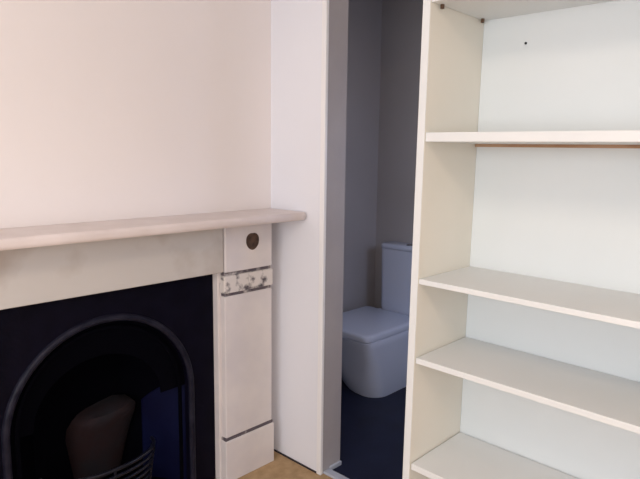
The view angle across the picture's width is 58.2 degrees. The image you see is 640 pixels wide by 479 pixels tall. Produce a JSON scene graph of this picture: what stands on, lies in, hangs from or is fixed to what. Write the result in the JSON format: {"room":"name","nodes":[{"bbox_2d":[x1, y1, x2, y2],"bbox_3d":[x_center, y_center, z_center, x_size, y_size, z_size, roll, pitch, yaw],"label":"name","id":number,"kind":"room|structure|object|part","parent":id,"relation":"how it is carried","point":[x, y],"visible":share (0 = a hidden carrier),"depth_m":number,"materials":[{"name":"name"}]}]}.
{"room":"living room","nodes":[
{"label":"living room","id":0,"kind":"room"},
{"bbox_2d":[0,0,270,228],"bbox_3d":[-1.749,-0.060,1.295,0.120,2.700,4.246,9,11,43],"label":"wall","id":1,"kind":"structure","parent":0,"point":[110,109],"depth_m":2.22,"materials":[{"name":"paint"}]},
{"bbox_2d":[271,0,321,470],"bbox_3d":[1.280,-0.042,1.430,4.314,2.700,0.134,9,11,43],"label":"wall","id":2,"kind":"structure","parent":0,"point":[296,25],"depth_m":2.68,"materials":[{"name":"paint"}]},
{"bbox_2d":[274,449,315,472],"bbox_3d":[-0.134,1.093,2.851,0.318,0.007,0.006,9,11,43],"label":"trim","id":3,"kind":"structure","parent":2,"relation":"attached to","point":[286,456],"depth_m":2.83,"materials":[{"name":"grey"}]},
{"bbox_2d":[316,0,348,474],"bbox_3d":[0.347,-0.025,2.333,0.833,2.380,0.144,9,11,43],"label":"door frame","id":4,"kind":"structure","parent":2,"relation":"in","point":[334,12],"depth_m":2.60,"materials":[{"name":"paint"}]},
{"bbox_2d":[329,460,341,469],"bbox_3d":[0.075,1.096,2.793,0.012,0.022,0.078,9,11,43],"label":"trim","id":5,"kind":"structure","parent":2,"relation":"attached to","point":[335,465],"depth_m":2.79,"materials":[{"name":"paint"}]},
{"bbox_2d":[238,378,405,478],"bbox_3d":[0.118,1.459,0.812,4.820,0.120,5.845,9,11,43],"label":"floor","id":6,"kind":"structure","parent":0,"point":[372,429],"depth_m":3.02,"materials":[{"name":"carpet"}]},
{"bbox_2d":[0,274,215,478],"bbox_3d":[-0.950,0.656,2.376,0.425,0.989,0.994,9,11,43],"label":"fireplace insert","id":7,"kind":"object","parent":6,"relation":"on","point":[118,384],"visible":0.95,"depth_m":2.45,"materials":[{"name":"black metal"}]},
{"bbox_3d":[-0.841,0.749,2.280,0.009,0.834,0.680,9,11,43],"label":"moulding","id":8,"kind":"part","parent":7,"relation":"part of","materials":[{"name":"black metal"}]},
{"bbox_2d":[0,208,305,478],"bbox_3d":[-0.736,0.558,2.187,0.257,1.243,1.685,9,11,43],"label":"fireplace surround","id":9,"kind":"object","parent":6,"relation":"on","point":[43,263],"visible":0.99,"depth_m":2.43,"materials":[{"name":"beige paint"}]},
{"bbox_2d":[0,208,305,250],"bbox_3d":[-0.728,-0.040,2.099,0.257,0.035,1.685,9,11,43],"label":"mantel shelf","id":10,"kind":"object","parent":9,"relation":"attached to","point":[70,233],"depth_m":2.06,"materials":[{"name":"beige paint"}]},
{"bbox_2d":[323,468,348,478],"bbox_3d":[0.313,1.149,2.485,0.788,0.012,0.044,9,11,43],"label":"trim","id":11,"kind":"structure","parent":6,"relation":"on","point":[329,472],"depth_m":2.71,"materials":[{"name":"paint"}]},
{"bbox_2d":[342,241,412,397],"bbox_3d":[0.385,0.501,3.850,0.553,0.900,0.738,9,11,43],"label":"toilet","id":12,"kind":"object","parent":6,"relation":"on","point":[374,340],"visible":0.55,"depth_m":3.69,"materials":[{"name":"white ceramic"}]},
{"bbox_3d":[0.311,0.553,3.822,0.495,0.043,0.586,9,11,43],"label":"lid","id":13,"kind":"part","parent":12,"relation":"part of","materials":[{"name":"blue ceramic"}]},
{"bbox_3d":[0.368,0.757,3.901,0.497,0.379,0.723,9,11,43],"label":"bowl","id":14,"kind":"part","parent":12,"relation":"part of","materials":[{"name":"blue ceramic"}]},
{"bbox_3d":[0.628,0.057,3.962,0.453,0.032,0.156,9,11,43],"label":"cistern lid","id":15,"kind":"part","parent":12,"relation":"part of","materials":[{"name":"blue ceramic"}]},
{"bbox_2d":[402,0,639,478],"bbox_3d":[0.753,0.113,1.630,0.967,2.322,0.331,9,12,43],"label":"bookcase","id":16,"kind":"object","parent":6,"relation":"on","point":[523,362],"visible":1,"depth_m":1.83,"materials":[{"name":"beige paint"}]},
{"bbox_3d":[0.418,0.069,1.951,0.026,2.300,0.327,9,12,43],"label":"panel","id":17,"kind":"part","parent":16,"relation":"part of","materials":[{"name":"beige paint"}]},
{"bbox_3d":[0.741,0.799,1.730,0.906,0.022,0.313,9,12,43],"label":"shelf","id":18,"kind":"part","parent":16,"relation":"part of","materials":[{"name":"white paint"}]},
{"bbox_3d":[0.769,-0.675,1.508,0.910,0.020,0.319,9,12,43],"label":"shelf","id":19,"kind":"part","parent":16,"relation":"part of","materials":[{"name":"white paint"}]},
{"bbox_3d":[0.748,0.432,1.675,0.908,0.019,0.315,9,12,43],"label":"shelf","id":20,"kind":"part","parent":16,"relation":"part of","materials":[{"name":"white paint"}]},
{"bbox_3d":[0.753,0.172,1.638,0.910,0.017,0.319,9,12,43],"label":"shelf","id":21,"kind":"part","parent":16,"relation":"part of","materials":[{"name":"white paint"}]},
{"bbox_3d":[0.762,-0.276,1.569,0.910,0.028,0.319,9,12,43],"label":"shelf","id":22,"kind":"part","parent":16,"relation":"part of","materials":[{"name":"white paint"}]},
{"bbox_2d":[343,0,381,311],"bbox_3d":[-0.053,-0.355,3.794,0.100,2.600,1.465,9,11,43],"label":"wall","id":23,"kind":"structure","parent":0,"point":[364,16],"depth_m":4.05,"materials":[{"name":"paint"}]},
{"bbox_2d":[374,0,422,307],"bbox_3d":[1.130,-0.313,3.610,1.870,2.600,0.100,9,11,43],"label":"wall","id":24,"kind":"structure","parent":0,"point":[401,33],"depth_m":4.04,"materials":[{"name":"paint"}]}
]}

